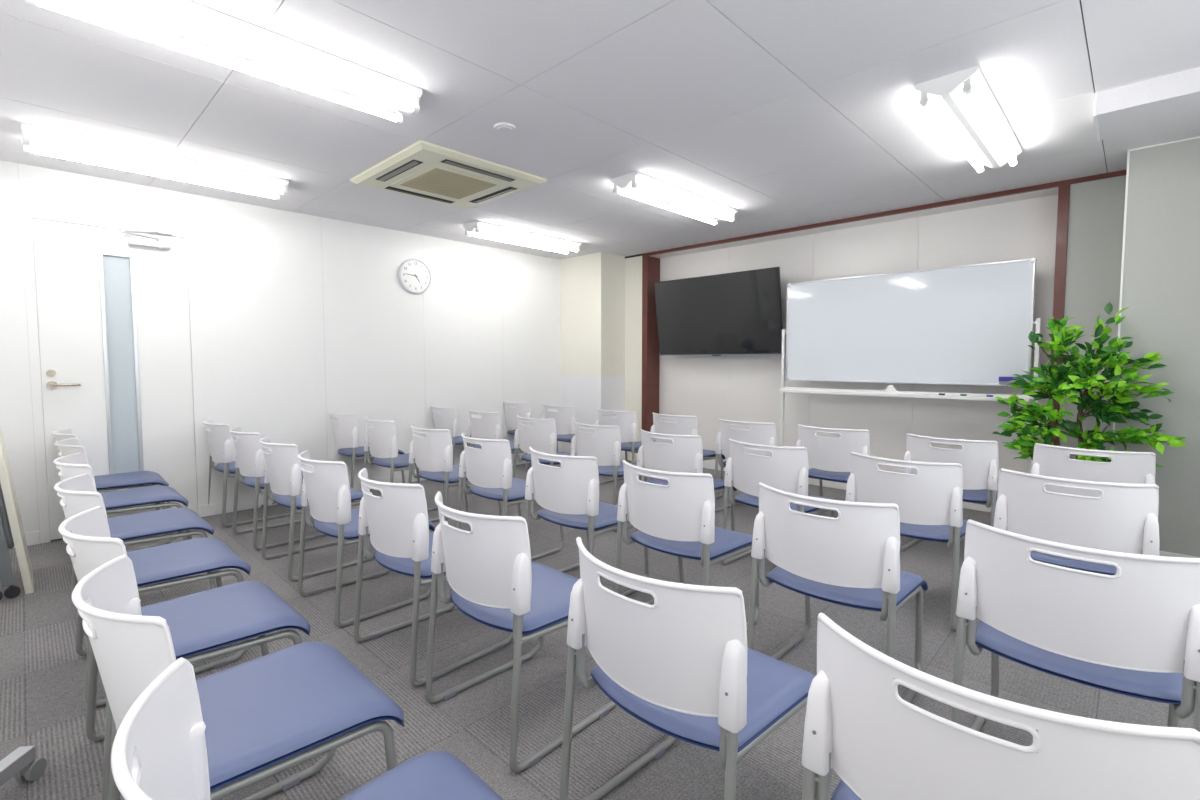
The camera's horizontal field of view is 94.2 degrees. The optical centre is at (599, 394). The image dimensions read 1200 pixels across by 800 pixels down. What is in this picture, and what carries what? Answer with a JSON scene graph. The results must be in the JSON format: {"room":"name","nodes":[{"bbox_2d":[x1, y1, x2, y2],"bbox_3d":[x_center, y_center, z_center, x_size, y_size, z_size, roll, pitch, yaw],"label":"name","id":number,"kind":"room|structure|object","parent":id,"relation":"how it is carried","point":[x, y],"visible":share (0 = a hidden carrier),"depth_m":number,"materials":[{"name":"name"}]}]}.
{"room":"seminar room","nodes":[
{"label":"seminar room","id":0,"kind":"room"},
{"bbox_2d":[0,160,561,542],"bbox_3d":[-1.998,-0.333,5.196,0.100,2.377,5.770,3,5,44],"label":"wall","id":1,"kind":"structure","parent":0,"point":[297,319],"depth_m":4.62,"materials":[{"name":"white paint"}]},
{"bbox_2d":[32,218,197,539],"bbox_3d":[-3.264,-0.110,3.809,0.096,2.070,0.783,3,5,44],"label":"door","id":2,"kind":"structure","parent":1,"relation":"in","point":[113,304],"depth_m":3.80,"materials":[{"name":"metal"}]},
{"bbox_2d":[11,450,561,548],"bbox_3d":[-2.177,0.827,4.998,0.010,0.085,4.940,3,5,44],"label":"baseboard","id":3,"kind":"structure","parent":1,"relation":"attached to","point":[32,538],"depth_m":4.35,"materials":[{"name":"grey plastic"}]},
{"bbox_2d":[398,258,430,293],"bbox_3d":[-1.758,-1.124,5.301,0.037,0.330,0.330,3,5,44],"label":"wall clock","id":4,"kind":"object","parent":1,"relation":"attached to","point":[414,275],"visible":1,"depth_m":5.29,"materials":[{"name":"white paint"}]},
{"bbox_2d":[561,252,625,459],"bbox_3d":[-0.086,-0.416,6.628,0.666,2.377,0.410,3,5,44],"label":"wall pillar","id":5,"kind":"structure","parent":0,"point":[592,285],"depth_m":6.42,"materials":[{"name":"beige paint"}]},
{"bbox_2d":[0,460,1195,799],"bbox_3d":[0.163,1.024,3.191,6.101,0.100,5.770,3,5,44],"label":"floor","id":6,"kind":"structure","parent":0,"point":[43,706],"depth_m":2.10,"materials":[{"name":"carpet"}]},
{"bbox_2d":[0,424,33,599],"bbox_3d":[-3.074,0.127,2.804,0.498,1.743,0.240,3,5,44],"label":"folding table","id":7,"kind":"object","parent":6,"relation":"on","point":[12,534],"visible":1,"depth_m":2.74,"materials":[{"name":"cream laminate"},{"name":"dark grey steel"},{"name":"black plastic"}]},
{"bbox_2d":[0,746,46,785],"bbox_3d":[-1.557,0.724,1.301,0.280,0.720,0.512,0,3,-6],"label":"folding table","id":8,"kind":"object","parent":6,"relation":"on","point":[22,763],"visible":1,"depth_m":1.52,"materials":[{"name":"metal"}]},
{"bbox_2d":[52,428,168,535],"bbox_3d":[-3.185,0.584,3.644,0.539,0.727,0.484,-3,5,-44],"label":"chair","id":9,"kind":"object","parent":6,"relation":"on","point":[142,478],"visible":0.49,"depth_m":3.60,"materials":[{"name":"blue fabric"}]},
{"bbox_2d":[54,438,188,559],"bbox_3d":[-2.721,0.611,3.184,0.484,0.727,0.539,3,5,44],"label":"chair","id":10,"kind":"object","parent":6,"relation":"on","point":[157,494],"visible":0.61,"depth_m":3.14,"materials":[{"name":"blue fabric"}]},
{"bbox_2d":[54,453,214,633],"bbox_3d":[-2.205,0.642,2.654,0.484,0.727,0.539,3,5,44],"label":"chair","id":11,"kind":"object","parent":6,"relation":"on","point":[145,524],"visible":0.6,"depth_m":2.61,"materials":[{"name":"blue fabric"}]},
{"bbox_2d":[54,473,251,706],"bbox_3d":[-1.715,0.671,2.155,0.484,0.727,0.539,3,5,44],"label":"chair","id":12,"kind":"object","parent":6,"relation":"on","point":[185,558],"visible":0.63,"depth_m":2.11,"materials":[{"name":"blue fabric"}]},
{"bbox_2d":[58,506,310,799],"bbox_3d":[-1.226,0.699,1.668,0.484,0.727,0.539,3,5,44],"label":"chair","id":13,"kind":"object","parent":6,"relation":"on","point":[210,619],"visible":0.56,"depth_m":1.64,"materials":[{"name":"blue fabric"}]},
{"bbox_2d":[72,554,403,799],"bbox_3d":[-0.790,0.724,1.245,0.484,0.727,0.539,3,5,44],"label":"chair","id":14,"kind":"object","parent":6,"relation":"on","point":[266,716],"visible":0.77,"depth_m":1.19,"materials":[{"name":"blue fabric"}]},
{"bbox_2d":[203,419,289,526],"bbox_3d":[-2.641,0.552,4.188,0.484,0.727,0.539,3,5,44],"label":"chair","id":15,"kind":"object","parent":6,"relation":"on","point":[219,437],"visible":0.63,"depth_m":3.93,"materials":[{"name":"white plastic"}]},
{"bbox_2d":[229,427,325,549],"bbox_3d":[-2.130,0.580,3.711,0.484,0.727,0.539,3,5,44],"label":"chair","id":16,"kind":"object","parent":6,"relation":"on","point":[249,458],"visible":0.56,"depth_m":3.47,"materials":[{"name":"white plastic"}]},
{"bbox_2d":[111,657,502,799],"bbox_3d":[-0.333,0.749,0.809,0.484,0.727,0.539,3,5,44],"label":"chair","id":17,"kind":"object","parent":6,"relation":"on","point":[159,751],"visible":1,"depth_m":0.80,"materials":[{"name":"white plastic"}]},
{"bbox_2d":[259,436,374,580],"bbox_3d":[-1.647,0.608,3.233,0.484,0.727,0.539,3,5,44],"label":"chair","id":18,"kind":"object","parent":6,"relation":"on","point":[283,474],"visible":0.68,"depth_m":3.00,"materials":[{"name":"white plastic"}]},
{"bbox_2d":[297,450,434,626],"bbox_3d":[-1.156,0.638,2.719,0.484,0.727,0.539,3,5,44],"label":"chair","id":19,"kind":"object","parent":6,"relation":"on","point":[326,494],"visible":0.73,"depth_m":2.49,"materials":[{"name":"white plastic"}]},
{"bbox_2d":[330,412,404,500],"bbox_3d":[-2.056,0.512,4.880,0.484,0.727,0.539,3,5,44],"label":"chair","id":20,"kind":"object","parent":6,"relation":"on","point":[346,431],"visible":0.68,"depth_m":4.63,"materials":[{"name":"white plastic"}]},
{"bbox_2d":[364,417,444,510],"bbox_3d":[-1.556,0.541,4.392,0.484,0.727,0.539,3,5,44],"label":"chair","id":21,"kind":"object","parent":6,"relation":"on","point":[381,441],"visible":0.63,"depth_m":4.17,"materials":[{"name":"white plastic"}]},
{"bbox_2d":[354,468,512,686],"bbox_3d":[-0.681,0.664,2.273,0.484,0.727,0.539,3,5,43],"label":"chair","id":22,"kind":"object","parent":6,"relation":"on","point":[396,522],"visible":0.73,"depth_m":2.04,"materials":[{"name":"white plastic"}]},
{"bbox_2d":[431,406,476,480],"bbox_3d":[-1.398,0.472,5.564,0.539,0.727,0.484,-3,5,-44],"label":"chair","id":23,"kind":"object","parent":6,"relation":"on","point":[448,418],"visible":0.47,"depth_m":5.31,"materials":[{"name":"white plastic"}]},
{"bbox_2d":[408,424,501,522],"bbox_3d":[-1.022,0.571,3.875,0.484,0.727,0.539,3,4,42],"label":"chair","id":24,"kind":"object","parent":6,"relation":"on","point":[432,453],"visible":0.8,"depth_m":3.65,"materials":[{"name":"white plastic"}]},
{"bbox_2d":[466,409,523,487],"bbox_3d":[-0.918,0.499,5.103,0.484,0.727,0.539,3,5,44],"label":"chair","id":25,"kind":"object","parent":6,"relation":"on","point":[488,426],"visible":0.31,"depth_m":4.87,"materials":[{"name":"white plastic"}]},
{"bbox_2d":[457,433,563,560],"bbox_3d":[-0.556,0.598,3.399,0.484,0.727,0.539,3,5,44],"label":"chair","id":26,"kind":"object","parent":6,"relation":"on","point":[489,468],"visible":0.79,"depth_m":3.19,"materials":[{"name":"white plastic"}]},
{"bbox_2d":[425,491,615,772],"bbox_3d":[-0.258,0.688,1.857,0.484,0.727,0.539,3,5,44],"label":"chair","id":27,"kind":"object","parent":6,"relation":"on","point":[491,574],"visible":0.89,"depth_m":1.65,"materials":[{"name":"white plastic"}]},
{"bbox_2d":[503,401,557,470],"bbox_3d":[-0.794,0.436,6.189,0.484,0.727,0.539,3,5,44],"label":"chair","id":28,"kind":"object","parent":6,"relation":"on","point":[521,409],"visible":0.38,"depth_m":5.96,"materials":[{"name":"white plastic"}]},
{"bbox_2d":[513,415,569,499],"bbox_3d":[-0.394,0.532,4.534,0.484,0.727,0.539,3,5,44],"label":"chair","id":29,"kind":"object","parent":6,"relation":"on","point":[542,437],"visible":0.52,"depth_m":4.31,"materials":[{"name":"white plastic"}]},
{"bbox_2d":[542,404,575,442],"bbox_3d":[-0.301,0.462,5.750,0.484,0.727,0.539,3,5,44],"label":"chair","id":30,"kind":"object","parent":6,"relation":"on","point":[564,418],"visible":0.48,"depth_m":5.51,"materials":[{"name":"white plastic"}]},
{"bbox_2d":[525,446,648,596],"bbox_3d":[-0.075,0.630,2.852,0.484,0.727,0.539,3,4,42],"label":"chair","id":31,"kind":"object","parent":6,"relation":"on","point":[568,493],"visible":0.84,"depth_m":2.65,"materials":[{"name":"white plastic"}]},
{"bbox_2d":[570,421,636,531],"bbox_3d":[0.089,0.559,4.076,0.539,0.727,0.484,-3,5,-44],"label":"chair","id":32,"kind":"object","parent":6,"relation":"on","point":[604,444],"visible":0.58,"depth_m":3.84,"materials":[{"name":"white plastic"}]},
{"bbox_2d":[594,408,640,484],"bbox_3d":[0.256,0.494,5.197,0.484,0.727,0.539,3,4,42],"label":"chair","id":33,"kind":"object","parent":6,"relation":"on","point":[626,421],"visible":0.56,"depth_m":4.95,"materials":[{"name":"white plastic"}]},
{"bbox_2d":[633,429,736,532],"bbox_3d":[0.545,0.588,3.583,0.484,0.727,0.539,3,5,44],"label":"chair","id":34,"kind":"object","parent":6,"relation":"on","point":[685,453],"visible":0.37,"depth_m":3.37,"materials":[{"name":"white plastic"}]},
{"bbox_2d":[614,460,758,629],"bbox_3d":[0.384,0.653,2.458,0.484,0.727,0.539,3,5,44],"label":"chair","id":35,"kind":"object","parent":6,"relation":"on","point":[677,518],"visible":0.9,"depth_m":2.27,"materials":[{"name":"white plastic"}]},
{"bbox_2d":[648,412,724,498],"bbox_3d":[0.735,0.518,4.775,0.539,0.727,0.484,-3,5,-44],"label":"chair","id":36,"kind":"object","parent":6,"relation":"on","point":[683,425],"visible":0.4,"depth_m":4.59,"materials":[{"name":"white plastic"}]},
{"bbox_2d":[559,537,816,799],"bbox_3d":[0.226,0.717,1.367,0.484,0.727,0.539,3,5,45],"label":"chair","id":37,"kind":"object","parent":6,"relation":"on","point":[684,667],"visible":0.99,"depth_m":1.17,"materials":[{"name":"white plastic"}]},
{"bbox_2d":[714,418,775,511],"bbox_3d":[1.194,0.548,4.264,0.484,0.727,0.539,3,5,44],"label":"chair","id":38,"kind":"object","parent":6,"relation":"on","point":[760,433],"visible":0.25,"depth_m":4.06,"materials":[{"name":"white plastic"}]},
{"bbox_2d":[721,438,835,564],"bbox_3d":[1.013,0.614,3.136,0.539,0.727,0.484,-3,5,-44],"label":"chair","id":39,"kind":"object","parent":6,"relation":"on","point":[786,470],"visible":0.57,"depth_m":2.95,"materials":[{"name":"white plastic"}]},
{"bbox_2d":[796,424,869,514],"bbox_3d":[1.659,0.571,3.866,0.484,0.727,0.539,3,4,41],"label":"chair","id":40,"kind":"object","parent":6,"relation":"on","point":[829,458],"visible":0.55,"depth_m":3.68,"materials":[{"name":"white plastic"}]},
{"bbox_2d":[747,482,927,702],"bbox_3d":[0.856,0.680,2.001,0.484,0.727,0.539,3,5,43],"label":"chair","id":41,"kind":"object","parent":6,"relation":"on","point":[850,559],"visible":0.95,"depth_m":1.81,"materials":[{"name":"white plastic"}]},
{"bbox_2d":[845,452,966,630],"bbox_3d":[1.496,0.640,2.681,0.484,0.727,0.539,3,5,44],"label":"chair","id":42,"kind":"object","parent":6,"relation":"on","point":[929,501],"visible":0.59,"depth_m":2.46,"materials":[{"name":"white plastic"}]},
{"bbox_2d":[780,258,1040,473],"bbox_3d":[2.361,-0.041,4.520,1.880,1.874,0.474,3,5,44],"label":"whiteboard","id":43,"kind":"object","parent":6,"relation":"on","point":[972,324],"visible":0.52,"depth_m":4.37,"materials":[{"name":"plastic"}]},
{"bbox_2d":[780,387,1034,401],"bbox_3d":[2.329,-0.007,4.488,1.860,0.041,0.125,3,5,44],"label":"tray","id":44,"kind":"object","parent":43,"relation":"on","point":[889,391],"depth_m":4.46,"materials":[{"name":"white paint"}]},
{"bbox_2d":[925,393,944,394],"bbox_3d":[2.538,-0.002,4.227,0.133,0.017,0.017,3,5,44],"label":"marker","id":45,"kind":"object","parent":43,"relation":"on","point":[925,393],"visible":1,"depth_m":4.22,"materials":[{"name":"white paint"}]},
{"bbox_2d":[946,393,966,395],"bbox_3d":[2.639,0.004,4.130,0.133,0.017,0.017,3,5,44],"label":"marker","id":46,"kind":"object","parent":43,"relation":"on","point":[946,393],"visible":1,"depth_m":4.12,"materials":[{"name":"white paint"}]},
{"bbox_2d":[971,394,992,396],"bbox_3d":[2.754,0.010,4.019,0.133,0.017,0.017,3,5,44],"label":"marker","id":47,"kind":"object","parent":43,"relation":"on","point":[971,394],"visible":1,"depth_m":4.01,"materials":[{"name":"white paint"}]},
{"bbox_2d":[999,377,1023,383],"bbox_3d":[2.908,-0.097,3.945,0.140,0.054,0.028,3,5,44],"label":"eraser","id":48,"kind":"object","parent":43,"relation":"attached to","point":[1002,380],"visible":0.65,"depth_m":3.95,"materials":[{"name":"blue plastic"}]},
{"bbox_2d":[900,433,998,550],"bbox_3d":[2.144,0.601,3.358,0.539,0.727,0.484,-3,5,-44],"label":"chair","id":49,"kind":"object","parent":6,"relation":"on","point":[979,459],"visible":0.46,"depth_m":3.12,"materials":[{"name":"white plastic"}]},
{"bbox_2d":[801,612,1199,799],"bbox_3d":[0.661,0.741,0.955,0.484,0.727,0.539,3,5,44],"label":"chair","id":50,"kind":"object","parent":6,"relation":"on","point":[881,745],"visible":1,"depth_m":0.77,"materials":[{"name":"white plastic"}]},
{"bbox_2d":[950,519,1199,731],"bbox_3d":[1.296,0.707,1.525,0.484,0.727,0.539,3,5,44],"label":"chair","id":51,"kind":"object","parent":6,"relation":"on","point":[1134,631],"visible":0.92,"depth_m":1.34,"materials":[{"name":"white plastic"}]},
{"bbox_2d":[993,468,1158,574],"bbox_3d":[1.915,0.664,2.269,0.484,0.727,0.539,3,4,41],"label":"chair","id":52,"kind":"object","parent":6,"relation":"on","point":[1124,518],"visible":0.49,"depth_m":2.07,"materials":[{"name":"white plastic"}]},
{"bbox_2d":[992,302,1186,466],"bbox_3d":[2.856,0.215,3.305,0.861,1.502,0.527,3,5,44],"label":"potted plant","id":53,"kind":"object","parent":6,"relation":"on","point":[1059,381],"visible":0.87,"depth_m":3.23,"materials":[{"name":"green plant"}]},
{"bbox_2d":[1031,443,1155,496],"bbox_3d":[2.608,0.623,2.968,0.484,0.727,0.539,3,5,44],"label":"chair","id":54,"kind":"object","parent":6,"relation":"on","point":[1048,460],"visible":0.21,"depth_m":2.77,"materials":[{"name":"white plastic"}]},
{"bbox_2d":[0,0,1199,258],"bbox_3d":[0.163,-1.448,3.047,6.101,0.100,5.770,3,5,44],"label":"ceiling","id":55,"kind":"structure","parent":0,"point":[784,114],"depth_m":2.56,"materials":[{"name":"white paint"}]},
{"bbox_2d":[21,122,288,199],"bbox_3d":[-2.599,-1.369,3.369,0.230,0.096,1.245,3,5,44],"label":"fluorescent ceiling light","id":56,"kind":"object","parent":55,"relation":"attached to","point":[36,136],"visible":1,"depth_m":3.24,"materials":[{"name":"white paint"}]},
{"bbox_2d":[25,0,421,123],"bbox_3d":[-1.310,-1.297,2.130,0.230,0.096,1.245,3,5,44],"label":"fluorescent ceiling light","id":57,"kind":"object","parent":55,"relation":"attached to","point":[187,20],"visible":1,"depth_m":2.07,"materials":[{"name":"white paint"}]},
{"bbox_2d":[350,140,546,208],"bbox_3d":[-1.013,-1.416,3.724,0.950,0.043,0.910,3,5,44],"label":"air conditioner","id":58,"kind":"object","parent":55,"relation":"attached to","point":[424,170],"visible":1,"depth_m":3.59,"materials":[{"name":"plastic"}]},
{"bbox_2d":[376,159,422,181],"bbox_3d":[-1.257,-1.391,3.471,0.510,0.004,0.064,3,5,44],"label":"air vent","id":59,"kind":"object","parent":58,"relation":"attached to","point":[408,165],"depth_m":3.45,"materials":[{"name":"grey plastic"}]},
{"bbox_2d":[384,186,453,203],"bbox_3d":[-1.276,-1.421,3.977,0.064,0.004,0.510,3,5,44],"label":"outlet","id":60,"kind":"object","parent":58,"relation":"attached to","point":[391,188],"depth_m":3.96,"materials":[{"name":"black plastic"}]},
{"bbox_2d":[391,164,505,200],"bbox_3d":[-1.013,-1.404,3.725,0.550,0.006,0.530,3,5,44],"label":"grille","id":61,"kind":"object","parent":58,"relation":"attached to","point":[440,180],"depth_m":3.68,"materials":[{"name":"plastic"}]},
{"bbox_2d":[441,159,515,181],"bbox_3d":[-0.750,-1.387,3.472,0.064,0.013,0.510,3,5,44],"label":"outlet","id":62,"kind":"object","parent":58,"relation":"attached to","point":[450,162],"depth_m":3.45,"materials":[{"name":"plastic"}]},
{"bbox_2d":[469,187,516,202],"bbox_3d":[-0.768,-1.421,3.978,0.510,0.004,0.064,3,5,44],"label":"outlet","id":63,"kind":"object","parent":58,"relation":"attached to","point":[497,193],"depth_m":3.96,"materials":[{"name":"plastic"}]},
{"bbox_2d":[494,122,515,132],"bbox_3d":[-0.495,-1.383,2.900,0.116,0.014,0.116,3,5,44],"label":"smoke detector","id":64,"kind":"object","parent":55,"relation":"attached to","point":[502,127],"visible":1,"depth_m":2.88,"materials":[{"name":"white plastic"}]},
{"bbox_2d":[463,220,581,253],"bbox_3d":[-0.704,-1.483,5.334,0.230,0.096,1.245,3,5,44],"label":"fluorescent ceiling light","id":65,"kind":"object","parent":55,"relation":"attached to","point":[480,227],"visible":1,"depth_m":5.21,"materials":[{"name":"white paint"}]},
{"bbox_2d":[611,171,737,225],"bbox_3d":[0.586,-1.411,4.095,0.230,0.096,1.245,3,5,44],"label":"fluorescent ceiling light","id":66,"kind":"object","parent":55,"relation":"attached to","point":[637,182],"visible":1,"depth_m":3.95,"materials":[{"name":"white paint"}]},
{"bbox_2d":[915,66,1021,173],"bbox_3d":[1.904,-1.337,2.828,0.230,0.096,1.245,3,5,44],"label":"fluorescent ceiling light","id":67,"kind":"object","parent":55,"relation":"attached to","point":[962,103],"visible":1,"depth_m":2.63,"materials":[{"name":"white paint"}]},
{"bbox_2d":[1096,67,1199,139],"bbox_3d":[2.777,-1.305,2.297,1.086,0.100,0.395,3,5,44],"label":"ceiling beam","id":68,"kind":"structure","parent":55,"relation":"attached to","point":[1171,99],"depth_m":2.48,"materials":[{"name":"white paint"}]},
{"bbox_2d":[1093,92,1099,140],"bbox_3d":[2.384,-1.324,2.672,0.009,0.104,0.399,3,5,44],"label":"trim","id":69,"kind":"structure","parent":68,"relation":"attached to","point":[1095,93],"depth_m":2.54,"materials":[{"name":"white paint"}]},
{"bbox_2d":[625,175,1125,472],"bbox_3d":[1.716,-0.345,5.403,4.965,2.377,0.320,3,5,44],"label":"wall","id":70,"kind":"structure","parent":0,"point":[709,388],"depth_m":4.73,"materials":[{"name":"white paint"}]},
{"bbox_2d":[625,254,641,258],"bbox_3d":[0.387,-1.583,6.382,0.262,0.019,0.012,3,5,44],"label":"trim","id":71,"kind":"structure","parent":70,"relation":"attached to","point":[638,254],"depth_m":6.38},
{"bbox_2d":[642,256,659,431],"bbox_3d":[0.584,-0.387,6.414,0.075,2.345,0.232,3,5,44],"label":"trim","id":72,"kind":"structure","parent":70,"relation":"attached to","point":[650,266],"depth_m":6.34,"materials":[{"name":"red wood"}]},
{"bbox_2d":[654,267,782,355],"bbox_3d":[1.218,-0.797,5.706,1.440,0.804,0.335,3,5,44],"label":"television","id":73,"kind":"object","parent":70,"relation":"attached to","point":[735,313],"visible":0.94,"depth_m":5.55,"materials":[{"name":"black plastic"}]},
{"bbox_2d":[642,169,1126,256],"bbox_3d":[1.924,-1.491,4.918,3.987,0.032,0.032,3,5,44],"label":"trim","id":74,"kind":"structure","parent":70,"relation":"attached to","point":[1122,172],"depth_m":4.38,"materials":[{"name":"red wood"}]},
{"bbox_2d":[703,461,1199,557],"bbox_3d":[2.396,0.845,4.726,0.611,0.080,4.942,-2,4,-36],"label":"baseboard","id":75,"kind":"structure","parent":70,"relation":"attached to","point":[706,464],"depth_m":5.06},
{"bbox_2d":[1048,184,1069,445],"bbox_3d":[3.202,-0.241,3.898,0.060,2.345,0.232,3,5,44],"label":"trim","id":76,"kind":"structure","parent":70,"relation":"attached to","point":[1064,190],"depth_m":3.77,"materials":[{"name":"red wood"}]},
{"bbox_2d":[1114,138,1199,556],"bbox_3d":[3.633,-0.215,3.179,0.986,2.377,0.670,3,5,44],"label":"wall","id":77,"kind":"structure","parent":0,"point":[1161,290],"depth_m":3.13,"materials":[{"name":"white paint"}]},
{"bbox_2d":[1112,136,1199,448],"bbox_3d":[3.400,-0.202,2.940,0.990,2.377,0.010,3,5,44],"label":"trim","id":78,"kind":"structure","parent":77,"relation":"attached to","point":[1128,153],"depth_m":3.23,"materials":[{"name":"white metal"}]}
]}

